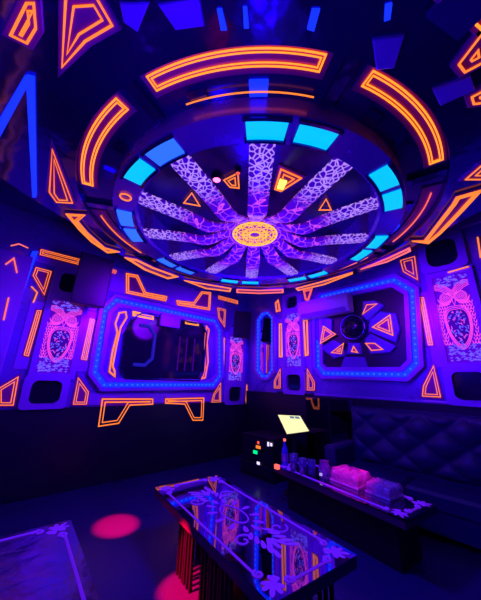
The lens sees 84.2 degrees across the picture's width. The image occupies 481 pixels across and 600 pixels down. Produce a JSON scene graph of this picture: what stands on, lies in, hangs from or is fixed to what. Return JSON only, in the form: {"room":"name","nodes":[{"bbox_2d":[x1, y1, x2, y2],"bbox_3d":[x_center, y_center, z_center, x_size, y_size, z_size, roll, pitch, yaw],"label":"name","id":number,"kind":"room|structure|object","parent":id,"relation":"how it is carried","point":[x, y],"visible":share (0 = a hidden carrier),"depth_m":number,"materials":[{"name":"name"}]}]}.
{"room":"entertainment venue","nodes":[
{"label":"entertainment venue","id":0,"kind":"room"},
{"bbox_2d":[0,202,247,408],"bbox_3d":[-1.694,0.986,4.801,5.120,3.820,0.100,17,-22,-40],"label":"wall","id":1,"kind":"structure","parent":0,"point":[33,231],"depth_m":4.05,"materials":[{"name":"purple paint"}]},
{"bbox_2d":[0,372,21,407],"bbox_3d":[-2.999,1.153,3.425,0.256,0.442,0.031,17,-22,-40],"label":"light","id":2,"kind":"object","parent":1,"relation":"attached to","point":[9,389],"visible":1,"depth_m":3.43,"materials":[{"name":"orange plastic"}]},
{"bbox_2d":[0,248,33,373],"bbox_3d":[-3.211,0.316,3.362,0.530,2.030,0.162,17,-22,-40],"label":"pilaster","id":3,"kind":"object","parent":1,"relation":"attached to","point":[12,284],"visible":1,"depth_m":3.53,"materials":[{"name":"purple paint"}]},
{"bbox_2d":[12,300,45,369],"bbox_3d":[-2.925,0.472,3.691,0.180,0.960,0.020,17,-22,-40],"label":"trim","id":4,"kind":"structure","parent":1,"relation":"attached to","point":[20,363],"depth_m":3.64,"materials":[{"name":"purple paint"}]},
{"bbox_2d":[21,309,43,357],"bbox_3d":[-2.899,0.455,3.713,0.122,0.712,0.031,17,-22,-40],"label":"light","id":5,"kind":"object","parent":1,"relation":"attached to","point":[37,316],"visible":1,"depth_m":3.70,"materials":[{"name":"orange plastic"}]},
{"bbox_2d":[30,265,53,299],"bbox_3d":[-2.927,-0.249,3.881,0.256,0.487,0.031,17,-22,-40],"label":"light","id":6,"kind":"object","parent":1,"relation":"attached to","point":[41,276],"visible":1,"depth_m":3.90,"materials":[{"name":"orange plastic"}]},
{"bbox_2d":[18,375,70,409],"bbox_3d":[-2.684,1.267,3.664,0.530,0.440,0.072,17,-22,-40],"label":"wall niche","id":7,"kind":"object","parent":1,"relation":"attached to","point":[52,392],"visible":0.99,"depth_m":3.66,"materials":[{"name":"purple paint"}]},
{"bbox_2d":[36,246,78,270],"bbox_3d":[-2.647,-0.584,4.247,0.960,0.240,0.020,17,-22,-40],"label":"trim","id":8,"kind":"structure","parent":1,"relation":"attached to","point":[39,258],"depth_m":4.06,"materials":[{"name":"purple paint"}]},
{"bbox_2d":[27,293,87,378],"bbox_3d":[-2.642,0.533,3.914,0.550,1.190,0.062,17,-22,-40],"label":"panel","id":9,"kind":"object","parent":1,"relation":"attached to","point":[56,351],"visible":1,"depth_m":3.89,"materials":[{"name":"purple paint"}]},
{"bbox_2d":[37,247,79,265],"bbox_3d":[-2.787,-0.663,4.128,0.581,0.157,0.031,17,-22,-40],"label":"light","id":10,"kind":"object","parent":1,"relation":"attached to","point":[42,252],"visible":0.79,"depth_m":4.10,"materials":[{"name":"orange plastic"}]},
{"bbox_2d":[50,266,76,296],"bbox_3d":[-2.640,-0.254,4.126,0.460,0.440,0.072,17,-22,-40],"label":"wall niche","id":11,"kind":"object","parent":1,"relation":"attached to","point":[63,280],"visible":0.57,"depth_m":4.06,"materials":[{"name":"purple paint"}]},
{"bbox_2d":[70,373,90,405],"bbox_3d":[-2.362,1.336,3.980,0.235,0.480,0.031,17,-22,-40],"label":"light","id":12,"kind":"object","parent":1,"relation":"attached to","point":[81,392],"visible":1,"depth_m":3.95,"materials":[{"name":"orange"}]},
{"bbox_2d":[76,310,97,371],"bbox_3d":[-2.395,0.630,4.151,0.200,0.960,0.020,17,-22,-40],"label":"trim","id":13,"kind":"structure","parent":1,"relation":"attached to","point":[82,366],"depth_m":4.10,"materials":[{"name":"purple paint"}]},
{"bbox_2d":[79,317,95,361],"bbox_3d":[-2.386,0.610,4.158,0.134,0.704,0.031,17,-22,-40],"label":"light","id":14,"kind":"object","parent":1,"relation":"attached to","point":[85,350],"visible":1,"depth_m":4.14,"materials":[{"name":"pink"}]},
{"bbox_2d":[70,251,113,308],"bbox_3d":[-2.302,-0.260,4.038,0.444,0.778,0.633,17,-22,-40],"label":"wall speaker","id":15,"kind":"object","parent":1,"relation":"attached to","point":[93,276],"visible":1,"depth_m":3.84,"materials":[{"name":"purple plastic"}]},
{"bbox_2d":[109,311,126,376],"bbox_3d":[-2.039,0.710,4.408,0.193,1.112,0.012,17,-22,-40],"label":"light","id":16,"kind":"object","parent":1,"relation":"attached to","point":[125,312],"visible":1,"depth_m":4.39,"materials":[{"name":"orange plastic"}]},
{"bbox_2d":[0,401,245,504],"bbox_3d":[-1.692,2.288,4.353,4.920,1.070,0.030,17,-22,-40],"label":"wall","id":17,"kind":"structure","parent":1,"relation":"attached to","point":[44,452],"depth_m":4.00,"materials":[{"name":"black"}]},
{"bbox_2d":[98,397,153,426],"bbox_3d":[-1.841,1.813,4.338,0.897,0.447,0.039,17,-22,-40],"label":"light","id":18,"kind":"object","parent":1,"relation":"attached to","point":[104,401],"visible":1,"depth_m":4.29,"materials":[{"name":"orange plastic"}]},
{"bbox_2d":[125,272,167,301],"bbox_3d":[-1.752,-0.226,4.985,0.884,0.430,0.040,17,-22,-40],"label":"light","id":19,"kind":"object","parent":1,"relation":"attached to","point":[134,286],"visible":1,"depth_m":4.86,"materials":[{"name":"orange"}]},
{"bbox_2d":[88,393,210,405],"bbox_3d":[-1.522,1.728,4.678,2.500,0.180,0.020,17,-22,-40],"label":"trim","id":20,"kind":"structure","parent":1,"relation":"attached to","point":[94,398],"depth_m":4.63,"materials":[{"name":"purple paint"}]},
{"bbox_2d":[87,294,223,390],"bbox_3d":[-1.342,0.899,5.028,2.652,1.560,0.092,17,-22,-40],"label":"screen frame","id":21,"kind":"object","parent":1,"relation":"attached to","point":[105,332],"visible":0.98,"depth_m":4.57,"materials":[{"name":"purple paint"}]},
{"bbox_2d":[118,313,206,380],"bbox_3d":[-1.357,0.898,4.991,1.710,1.170,0.064,17,-22,-40],"label":"television","id":22,"kind":"object","parent":1,"relation":"attached to","point":[148,350],"visible":0.94,"depth_m":4.88,"materials":[{"name":"black glass"}]},
{"bbox_2d":[108,266,223,315],"bbox_3d":[-1.309,-0.099,5.385,2.520,0.460,0.020,17,-22,-40],"label":"trim","id":23,"kind":"structure","parent":1,"relation":"attached to","point":[173,291],"depth_m":5.22,"materials":[{"name":"purple paint"}]},
{"bbox_2d":[158,313,180,328],"bbox_3d":[-1.349,0.409,5.085,0.420,0.230,0.070,17,-22,-40],"label":"sensor box","id":24,"kind":"object","parent":1,"relation":"attached to","point":[165,320],"visible":1,"depth_m":5.04,"materials":[{"name":"purple paint"}]},
{"bbox_2d":[163,397,204,420],"bbox_3d":[-1.052,2.074,5.016,0.908,0.470,0.039,17,-22,-40],"label":"light","id":25,"kind":"object","parent":1,"relation":"attached to","point":[169,400],"visible":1,"depth_m":5.06,"materials":[{"name":"orange plastic"}]},
{"bbox_2d":[175,291,210,310],"bbox_3d":[-0.988,-0.038,5.660,0.895,0.517,0.039,17,-22,-40],"label":"light","id":26,"kind":"object","parent":1,"relation":"attached to","point":[202,301],"visible":1,"depth_m":5.75,"materials":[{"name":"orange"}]},
{"bbox_2d":[201,325,209,378],"bbox_3d":[-0.717,1.080,5.561,0.164,1.123,0.014,17,-22,-40],"label":"light","id":27,"kind":"object","parent":1,"relation":"attached to","point":[206,367],"visible":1,"depth_m":5.54,"materials":[{"name":"orange plastic"}]},
{"bbox_2d":[210,381,221,401],"bbox_3d":[-0.506,1.915,5.585,0.306,0.494,0.031,17,-22,-40],"label":"light","id":28,"kind":"object","parent":1,"relation":"attached to","point":[216,396],"visible":0.93,"depth_m":5.58,"materials":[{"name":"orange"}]},
{"bbox_2d":[216,306,225,329],"bbox_3d":[-0.448,0.416,6.054,0.302,0.503,0.031,17,-22,-40],"label":"light","id":29,"kind":"object","parent":1,"relation":"attached to","point":[221,312],"visible":0.98,"depth_m":6.08,"materials":[{"name":"orange plastic"}]},
{"bbox_2d":[217,294,237,304],"bbox_3d":[-0.294,-0.002,6.316,0.656,0.145,0.031,17,-22,-40],"label":"light","id":30,"kind":"object","parent":1,"relation":"attached to","point":[220,297],"visible":1,"depth_m":6.30,"materials":[{"name":"orange plastic"}]},
{"bbox_2d":[224,383,244,404],"bbox_3d":[-0.129,2.074,5.870,0.550,0.440,0.072,17,-22,-40],"label":"wall niche","id":31,"kind":"object","parent":1,"relation":"attached to","point":[234,394],"visible":0.99,"depth_m":5.87,"materials":[{"name":"purple paint"}]},
{"bbox_2d":[224,332,245,383],"bbox_3d":[-0.110,1.339,6.099,0.570,1.140,0.062,17,-22,-40],"label":"panel","id":32,"kind":"object","parent":1,"relation":"attached to","point":[235,355],"visible":0.98,"depth_m":6.07,"materials":[{"name":"purple paint"}]},
{"bbox_2d":[232,311,250,337],"bbox_3d":[-0.031,0.565,6.024,0.435,0.612,0.560,17,-22,-40],"label":"wall speaker","id":33,"kind":"object","parent":1,"relation":"attached to","point":[242,320],"visible":1,"depth_m":5.86,"materials":[{"name":"black plastic"}]},
{"bbox_2d":[0,455,480,599],"bbox_3d":[-0.017,2.165,1.779,6.000,0.100,6.200,17,-22,-40],"label":"floor","id":34,"kind":"structure","parent":0,"point":[128,540],"depth_m":2.55,"materials":[{"name":"blue"}]},
{"bbox_2d":[0,520,99,599],"bbox_3d":[-1.224,1.675,1.258,0.810,0.460,1.261,15,-21,-36],"label":"glass table","id":35,"kind":"object","parent":34,"relation":"on","point":[48,562],"visible":1,"depth_m":1.53,"materials":[{"name":"purple"}]},
{"bbox_2d":[154,475,356,599],"bbox_3d":[-0.065,1.981,2.139,0.738,0.460,1.756,13,-20,-33],"label":"glass table","id":36,"kind":"object","parent":34,"relation":"on","point":[247,548],"visible":1,"depth_m":1.84,"materials":[{"name":"purple"}]},
{"bbox_2d":[241,430,292,484],"bbox_3d":[0.463,2.665,4.594,0.572,0.620,0.750,17,-22,-40],"label":"cabinet","id":37,"kind":"object","parent":34,"relation":"on","point":[260,449],"visible":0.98,"depth_m":4.38,"materials":[{"name":"black plastic"}]},
{"bbox_2d":[277,414,310,496],"bbox_3d":[0.801,2.248,3.904,0.340,1.034,0.757,17,-22,-40],"label":"kiosk","id":38,"kind":"object","parent":34,"relation":"on","point":[293,425],"visible":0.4,"depth_m":3.92,"materials":[{"name":"black plastic"}]},
{"bbox_2d":[274,462,437,573],"bbox_3d":[1.130,2.261,2.934,0.585,0.460,1.659,13,-20,-31],"label":"glass table","id":39,"kind":"object","parent":34,"relation":"on","point":[387,531],"visible":0.75,"depth_m":2.55,"materials":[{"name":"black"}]},
{"bbox_2d":[281,439,287,465],"bbox_3d":[0.597,2.045,3.588,0.092,0.318,0.092,17,-22,-40],"label":"bottle","id":40,"kind":"object","parent":39,"relation":"on","point":[284,452],"visible":1,"depth_m":3.55,"materials":[{"name":"blue glass"}]},
{"bbox_2d":[289,453,297,471],"bbox_3d":[0.669,2.038,3.339,0.110,0.190,0.110,17,-22,-40],"label":"drinking glass","id":41,"kind":"object","parent":39,"relation":"on","point":[293,457],"visible":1,"depth_m":3.31,"materials":[{"name":"blue"}]},
{"bbox_2d":[298,457,306,474],"bbox_3d":[0.757,2.020,3.237,0.104,0.170,0.104,17,-22,-40],"label":"drinking glass","id":42,"kind":"object","parent":39,"relation":"on","point":[302,461],"visible":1,"depth_m":3.21,"materials":[{"name":"blue"}]},
{"bbox_2d":[307,459,315,475],"bbox_3d":[0.859,2.020,3.210,0.104,0.160,0.104,17,-22,-40],"label":"drinking glass","id":43,"kind":"object","parent":39,"relation":"on","point":[311,463],"visible":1,"depth_m":3.18,"materials":[{"name":"blue"}]},
{"bbox_2d":[318,459,330,478],"bbox_3d":[0.988,1.999,3.144,0.149,0.170,0.182,-10,-21,35],"label":"pitcher","id":44,"kind":"object","parent":39,"relation":"on","point":[324,469],"visible":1,"depth_m":3.10,"materials":[{"name":"clear glass"}]},
{"bbox_2d":[330,467,367,490],"bbox_3d":[1.233,1.970,2.991,0.289,0.150,0.388,13,-20,-31],"label":"tray","id":45,"kind":"object","parent":39,"relation":"on","point":[352,479],"visible":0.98,"depth_m":2.92,"materials":[{"name":"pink plastic"}]},
{"bbox_2d":[356,474,363,484],"bbox_3d":[1.301,1.951,2.890,0.076,0.091,0.074,17,-22,-40],"label":"cup","id":46,"kind":"object","parent":45,"relation":"on","point":[360,476],"depth_m":2.87,"materials":[{"name":"purple plastic"}]},
{"bbox_2d":[365,479,403,500],"bbox_3d":[1.457,1.909,2.711,0.270,0.118,0.282,14,-21,-34],"label":"tray","id":47,"kind":"object","parent":39,"relation":"on","point":[385,490],"visible":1,"depth_m":2.66,"materials":[{"name":"purple plastic"}]},
{"bbox_2d":[324,405,480,548],"bbox_3d":[2.582,1.874,2.767,0.765,1.190,3.380,17,-22,-40],"label":"tufted sofa","id":48,"kind":"object","parent":34,"relation":"on","point":[433,457],"visible":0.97,"depth_m":3.21,"materials":[{"name":"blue leather"}]},
{"bbox_2d":[339,461,414,493],"bbox_3d":[1.727,2.273,3.407,0.500,0.150,0.788,17,-22,-40],"label":"seat cushion","id":49,"kind":"object","parent":48,"relation":"on","point":[374,472],"depth_m":3.32,"materials":[{"name":"black leather"}]},
{"bbox_2d":[405,477,480,522],"bbox_3d":[2.268,2.116,2.838,0.500,0.150,0.788,17,-22,-40],"label":"seat cushion","id":50,"kind":"object","parent":48,"relation":"on","point":[462,503],"depth_m":2.74,"materials":[{"name":"black leather"}]},
{"bbox_2d":[0,177,480,228],"bbox_3d":[0.101,-1.582,2.925,6.000,0.100,6.200,17,-22,-40],"label":"ceiling","id":51,"kind":"structure","parent":0,"point":[10,195],"depth_m":3.77,"materials":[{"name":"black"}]},
{"bbox_2d":[0,0,480,288],"bbox_3d":[0.213,-0.980,2.521,4.348,0.460,4.550,17,-22,-40],"label":"ceiling","id":52,"kind":"structure","parent":0,"point":[143,121],"depth_m":1.74,"materials":[{"name":"purple"}]},
{"bbox_2d":[0,75,28,135],"bbox_3d":[-1.440,-1.168,1.648,0.693,0.030,0.042,-11,-21,35],"label":"light bar","id":53,"kind":"object","parent":52,"relation":"attached to","point":[6,115],"visible":1,"depth_m":1.59,"materials":[{"name":"blue plastic"}]},
{"bbox_2d":[0,0,44,49],"bbox_3d":[-0.982,-1.283,1.229,0.338,0.031,0.117,-10,-21,33],"label":"light","id":54,"kind":"object","parent":52,"relation":"attached to","point":[24,25],"visible":1,"depth_m":1.23,"materials":[{"name":"orange plastic"}]},
{"bbox_2d":[26,74,36,196],"bbox_3d":[-1.515,-1.081,1.940,0.036,0.030,1.263,14,-21,-34],"label":"light bar","id":55,"kind":"object","parent":52,"relation":"attached to","point":[30,89],"visible":1,"depth_m":1.73,"materials":[{"name":"blue plastic"}]},
{"bbox_2d":[46,138,76,204],"bbox_3d":[-1.541,-1.013,2.170,0.218,0.031,0.808,7,-18,-17],"label":"light","id":56,"kind":"object","parent":52,"relation":"attached to","point":[58,187],"visible":1,"depth_m":2.23,"materials":[{"name":"orange plastic"}]},
{"bbox_2d":[58,0,121,76],"bbox_3d":[-0.810,-1.272,1.250,0.523,0.031,0.216,-7,-19,25],"label":"light","id":57,"kind":"object","parent":52,"relation":"attached to","point":[82,24],"visible":1,"depth_m":1.23,"materials":[{"name":"orange plastic"}]},
{"bbox_2d":[65,211,121,252],"bbox_3d":[-1.663,-0.742,3.060,0.272,0.035,0.867,2,-17,0],"label":"light","id":58,"kind":"object","parent":52,"relation":"attached to","point":[75,217],"visible":1,"depth_m":2.96,"materials":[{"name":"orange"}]},
{"bbox_2d":[120,0,149,31],"bbox_3d":[-0.477,-1.289,1.174,0.099,0.022,0.147,17,-22,-40],"label":"ceiling plate","id":59,"kind":"object","parent":52,"relation":"attached to","point":[133,11],"visible":1,"depth_m":1.18,"materials":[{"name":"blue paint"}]},
{"bbox_2d":[124,255,178,278],"bbox_3d":[-1.323,-0.468,3.916,0.229,0.039,0.884,-11,-21,35],"label":"light","id":60,"kind":"object","parent":52,"relation":"attached to","point":[140,263],"visible":1,"depth_m":3.92,"materials":[{"name":"orange plastic"}]},
{"bbox_2d":[158,0,204,29],"bbox_3d":[-0.259,-1.277,1.190,0.190,0.022,0.099,-1,-17,8],"label":"ceiling plate","id":61,"kind":"object","parent":52,"relation":"attached to","point":[182,14],"visible":1,"depth_m":1.18,"materials":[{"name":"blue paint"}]},
{"bbox_2d":[184,279,231,291],"bbox_3d":[-0.566,-0.239,4.586,0.890,0.039,0.231,9,-18,-22],"label":"light","id":62,"kind":"object","parent":52,"relation":"attached to","point":[210,286],"visible":1,"depth_m":4.56,"materials":[{"name":"orange plastic"}]},
{"bbox_2d":[211,172,222,182],"bbox_3d":[-0.224,-1.150,2.521,0.105,0.062,0.105,17,-22,-40],"label":"spotlight","id":63,"kind":"object","parent":52,"relation":"attached to","point":[216,177],"visible":1,"depth_m":2.49,"materials":[{"name":"black plastic"}]},
{"bbox_2d":[217,8,226,30],"bbox_3d":[-0.084,-1.270,1.205,0.028,0.017,0.078,-1,-17,10],"label":"light bar","id":64,"kind":"object","parent":52,"relation":"attached to","point":[222,23],"visible":1,"depth_m":1.20,"materials":[{"name":"blue plastic"}]},
{"bbox_2d":[223,174,239,188],"bbox_3d":[-0.090,-1.142,2.550,0.155,0.012,0.218,1,-17,3],"label":"light","id":65,"kind":"object","parent":52,"relation":"attached to","point":[238,187],"visible":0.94,"depth_m":2.55,"materials":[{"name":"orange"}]},
{"bbox_2d":[243,6,248,28],"bbox_3d":[0.025,-1.269,1.196,0.023,0.017,0.074,0,-17,5],"label":"light bar","id":66,"kind":"object","parent":52,"relation":"attached to","point":[245,12],"visible":1,"depth_m":1.19,"materials":[{"name":"blue plastic"}]},
{"bbox_2d":[232,217,276,245],"bbox_3d":[0.159,-0.743,2.931,0.500,0.076,0.500,17,-22,-40],"label":"ceiling medallion","id":67,"kind":"object","parent":52,"relation":"attached to","point":[250,233],"visible":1,"depth_m":2.90,"materials":[{"name":"yellow"}]},
{"bbox_2d":[236,288,283,293],"bbox_3d":[0.344,-0.162,4.747,0.850,0.039,0.238,0,-17,5],"label":"light","id":68,"kind":"object","parent":52,"relation":"attached to","point":[238,290],"visible":1,"depth_m":4.71,"materials":[{"name":"orange plastic"}]},
{"bbox_2d":[113,97,406,284],"bbox_3d":[0.162,-0.844,2.962,2.840,0.405,2.840,17,-22,-40],"label":"ceiling medallion","id":69,"kind":"object","parent":52,"relation":"attached to","point":[347,159],"depth_m":2.32,"materials":[{"name":"multicoloured"}]},
{"bbox_2d":[272,163,305,192],"bbox_3d":[0.409,-1.137,2.547,0.311,0.037,0.302,10,-19,-25],"label":"light","id":70,"kind":"object","parent":52,"relation":"attached to","point":[285,177],"visible":1,"depth_m":2.50,"materials":[{"name":"orange plastic"}]},
{"bbox_2d":[307,8,319,31],"bbox_3d":[0.327,-1.260,1.196,0.035,0.017,0.076,3,-17,-4],"label":"light bar","id":71,"kind":"object","parent":52,"relation":"attached to","point":[314,14],"visible":1,"depth_m":1.19,"materials":[{"name":"blue plastic"}]},
{"bbox_2d":[295,270,352,290],"bbox_3d":[1.321,-0.286,4.243,0.186,0.037,1.058,17,-22,-40],"label":"light","id":72,"kind":"object","parent":52,"relation":"attached to","point":[337,277],"visible":1,"depth_m":4.22,"materials":[{"name":"orange plastic"}]},
{"bbox_2d":[359,245,410,269],"bbox_3d":[1.871,-0.519,3.428,0.122,0.035,0.735,9,-18,-22],"label":"light","id":73,"kind":"object","parent":52,"relation":"attached to","point":[407,249],"visible":1,"depth_m":3.36,"materials":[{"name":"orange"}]},
{"bbox_2d":[372,33,403,69],"bbox_3d":[0.703,-1.211,1.306,0.152,0.022,0.137,0,-17,7],"label":"ceiling plate","id":74,"kind":"object","parent":52,"relation":"attached to","point":[386,48],"visible":1,"depth_m":1.28,"materials":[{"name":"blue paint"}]},
{"bbox_2d":[384,2,391,21],"bbox_3d":[0.644,-1.260,1.164,0.027,0.017,0.058,-5,-18,20],"label":"light bar","id":75,"kind":"object","parent":52,"relation":"attached to","point":[388,7],"visible":1,"depth_m":1.16,"materials":[{"name":"blue plastic"}]},
{"bbox_2d":[409,187,480,243],"bbox_3d":[1.966,-0.774,2.579,0.246,0.039,0.904,0,-17,5],"label":"light","id":76,"kind":"object","parent":52,"relation":"attached to","point":[461,201],"visible":1,"depth_m":2.46,"materials":[{"name":"orange plastic"}]},
{"bbox_2d":[432,74,474,105],"bbox_3d":[1.165,-1.152,1.454,0.166,0.022,0.159,17,-22,-40],"label":"ceiling plate","id":77,"kind":"object","parent":52,"relation":"attached to","point":[447,92],"visible":1,"depth_m":1.45,"materials":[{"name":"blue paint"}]},
{"bbox_2d":[426,0,480,40],"bbox_3d":[0.943,-1.245,1.104,0.222,0.061,0.201,9,-18,-21],"label":"mirror facet","id":78,"kind":"object","parent":52,"relation":"attached to","point":[456,18],"visible":1,"depth_m":1.14,"materials":[{"name":"blue mirror"}]},
{"bbox_2d":[433,0,480,35],"bbox_3d":[0.966,-1.251,1.135,0.492,0.031,0.089,9,-18,-22],"label":"light","id":79,"kind":"object","parent":52,"relation":"attached to","point":[477,27],"visible":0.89,"depth_m":1.19,"materials":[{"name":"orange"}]},
{"bbox_2d":[449,31,480,78],"bbox_3d":[1.117,-1.202,1.280,0.265,0.031,0.180,17,-22,-40],"label":"light","id":80,"kind":"object","parent":52,"relation":"attached to","point":[467,60],"visible":1,"depth_m":1.30,"materials":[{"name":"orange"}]},
{"bbox_2d":[458,160,480,180],"bbox_3d":[1.799,-0.967,1.977,0.288,0.031,0.293,17,-22,-40],"label":"light","id":81,"kind":"object","parent":52,"relation":"attached to","point":[473,174],"visible":1,"depth_m":2.01,"materials":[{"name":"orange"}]},
{"bbox_2d":[463,84,480,107],"bbox_3d":[1.362,-1.129,1.494,0.201,0.031,0.142,17,-22,-40],"label":"light","id":82,"kind":"object","parent":52,"relation":"attached to","point":[472,99],"visible":0.98,"depth_m":1.49,"materials":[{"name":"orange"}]},
{"bbox_2d":[246,212,480,400],"bbox_3d":[2.249,0.928,4.204,0.100,3.820,6.100,17,-22,-40],"label":"wall","id":83,"kind":"structure","parent":0,"point":[256,302],"depth_m":4.39,"materials":[{"name":"purple paint"}]},
{"bbox_2d":[254,309,276,379],"bbox_3d":[0.561,0.986,5.988,0.082,1.570,0.600,17,-22,-40],"label":"mirror","id":84,"kind":"object","parent":83,"relation":"attached to","point":[265,356],"visible":1,"depth_m":5.97,"materials":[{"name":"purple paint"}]},
{"bbox_2d":[273,367,281,389],"bbox_3d":[0.774,1.616,5.567,0.031,0.497,0.224,17,-22,-40],"label":"light","id":85,"kind":"object","parent":83,"relation":"attached to","point":[277,382],"visible":1,"depth_m":5.53,"materials":[{"name":"orange plastic"}]},
{"bbox_2d":[278,323,282,357],"bbox_3d":[0.872,0.859,5.713,0.031,0.781,0.157,17,-22,-40],"label":"light","id":86,"kind":"object","parent":83,"relation":"attached to","point":[280,354],"visible":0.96,"depth_m":5.70,"materials":[{"name":"orange plastic"}]},
{"bbox_2d":[278,318,282,374],"bbox_3d":[0.860,0.985,5.696,0.017,1.200,0.160,17,-22,-40],"label":"trim","id":87,"kind":"structure","parent":83,"relation":"attached to","point":[280,360],"depth_m":5.61,"materials":[{"name":"purple paint"}]},
{"bbox_2d":[282,291,301,312],"bbox_3d":[1.103,0.050,5.692,0.072,0.400,0.480,17,-22,-40],"label":"wall niche","id":88,"kind":"object","parent":83,"relation":"attached to","point":[290,301],"visible":0.93,"depth_m":5.71,"materials":[{"name":"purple paint"}]},
{"bbox_2d":[282,310,305,370],"bbox_3d":[1.083,0.811,5.463,0.062,1.250,0.520,17,-22,-40],"label":"panel","id":89,"kind":"object","parent":83,"relation":"attached to","point":[293,349],"visible":0.99,"depth_m":5.44,"materials":[{"name":"purple paint"}]},
{"bbox_2d":[283,371,306,394],"bbox_3d":[1.054,1.617,5.213,0.072,0.440,0.520,17,-22,-40],"label":"wall niche","id":90,"kind":"object","parent":83,"relation":"attached to","point":[292,380],"visible":1,"depth_m":5.21,"materials":[{"name":"purple paint"}]},
{"bbox_2d":[303,320,309,357],"bbox_3d":[1.302,0.740,5.260,0.031,0.792,0.155,17,-22,-40],"label":"light","id":91,"kind":"object","parent":83,"relation":"attached to","point":[305,323],"visible":0.72,"depth_m":5.24,"materials":[{"name":"orange plastic"}]},
{"bbox_2d":[302,287,314,300],"bbox_3d":[1.390,-0.094,5.440,0.035,0.313,0.299,17,-22,-40],"label":"light","id":92,"kind":"object","parent":83,"relation":"attached to","point":[307,293],"visible":0.87,"depth_m":5.45,"materials":[{"name":"orange plastic"}]},
{"bbox_2d":[305,320,312,374],"bbox_3d":[1.319,0.851,5.212,0.017,1.200,0.160,17,-22,-40],"label":"trim","id":93,"kind":"structure","parent":83,"relation":"attached to","point":[308,360],"depth_m":5.12,"materials":[{"name":"purple paint"}]},
{"bbox_2d":[306,365,315,391],"bbox_3d":[1.317,1.464,4.994,0.031,0.497,0.221,17,-22,-40],"label":"light","id":94,"kind":"object","parent":83,"relation":"attached to","point":[310,380],"visible":1,"depth_m":4.98,"materials":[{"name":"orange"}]},
{"bbox_2d":[306,397,329,464],"bbox_3d":[1.344,2.316,4.628,0.027,1.160,0.430,17,-22,-40],"label":"wall panel","id":95,"kind":"object","parent":83,"relation":"attached to","point":[316,408],"visible":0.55,"depth_m":4.63,"materials":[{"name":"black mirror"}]},
{"bbox_2d":[245,391,480,458],"bbox_3d":[2.140,2.125,3.819,0.030,1.300,5.970,17,-22,-40],"label":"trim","id":96,"kind":"structure","parent":83,"relation":"attached to","point":[262,408],"depth_m":5.12,"materials":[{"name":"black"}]},
{"bbox_2d":[312,273,424,381],"bbox_3d":[1.980,0.488,4.435,0.197,1.640,1.863,17,-22,-40],"label":"wall panel","id":97,"kind":"object","parent":83,"relation":"attached to","point":[403,351],"depth_m":4.30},
{"bbox_2d":[298,292,353,320],"bbox_3d":[1.534,0.134,4.897,0.235,0.320,1.000,17,-22,-40],"label":"air conditioner","id":98,"kind":"object","parent":97,"relation":"attached to","point":[342,303],"visible":1,"depth_m":4.76,"materials":[{"name":"purple plastic"}]},
{"bbox_2d":[315,393,449,404],"bbox_3d":[2.528,1.383,3.612,0.052,0.040,3.460,17,-22,-40],"label":"trim","id":99,"kind":"structure","parent":83,"relation":"attached to","point":[325,395],"depth_m":3.94,"materials":[{"name":"purple paint"}]},
{"bbox_2d":[398,254,420,283],"bbox_3d":[2.630,-0.450,4.137,0.031,0.484,0.261,17,-22,-40],"label":"light","id":100,"kind":"object","parent":83,"relation":"attached to","point":[409,266],"visible":1,"depth_m":4.13,"materials":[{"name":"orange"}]},
{"bbox_2d":[420,296,435,346],"bbox_3d":[2.673,0.294,3.833,0.031,0.770,0.117,17,-22,-40],"label":"light","id":101,"kind":"object","parent":83,"relation":"attached to","point":[427,328],"visible":0.94,"depth_m":3.81,"materials":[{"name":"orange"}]},
{"bbox_2d":[420,291,441,367],"bbox_3d":[2.699,0.403,3.777,0.017,1.100,0.120,17,-22,-40],"label":"trim","id":102,"kind":"structure","parent":83,"relation":"attached to","point":[434,351],"depth_m":3.70,"materials":[{"name":"purple paint"}]},
{"bbox_2d":[420,360,443,399],"bbox_3d":[2.586,1.088,3.662,0.031,0.514,0.274,17,-22,-40],"label":"light","id":103,"kind":"object","parent":83,"relation":"attached to","point":[431,388],"visible":1,"depth_m":3.62,"materials":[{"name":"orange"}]},
{"bbox_2d":[417,229,468,274],"bbox_3d":[2.914,-0.684,3.859,0.072,0.560,0.540,17,-22,-40],"label":"wall niche","id":104,"kind":"object","parent":83,"relation":"attached to","point":[448,251],"visible":0.96,"depth_m":3.84,"materials":[{"name":"purple paint"}]},
{"bbox_2d":[425,265,480,366],"bbox_3d":[2.905,0.229,3.564,0.062,1.340,0.530,17,-22,-40],"label":"panel","id":105,"kind":"object","parent":83,"relation":"attached to","point":[454,298],"visible":1,"depth_m":3.56,"materials":[{"name":"purple paint"}]},
{"bbox_2d":[441,366,480,406],"bbox_3d":[2.865,1.072,3.314,0.072,0.480,0.520,17,-22,-40],"label":"wall niche","id":106,"kind":"object","parent":83,"relation":"attached to","point":[463,382],"visible":1,"depth_m":3.37,"materials":[{"name":"purple paint"}]},
{"bbox_2d":[443,212,480,232],"bbox_3d":[3.216,-1.107,3.679,0.042,0.140,1.650,17,-22,-40],"label":"trim","id":107,"kind":"structure","parent":83,"relation":"attached to","point":[475,219],"depth_m":3.70,"materials":[{"name":"purple paint"}]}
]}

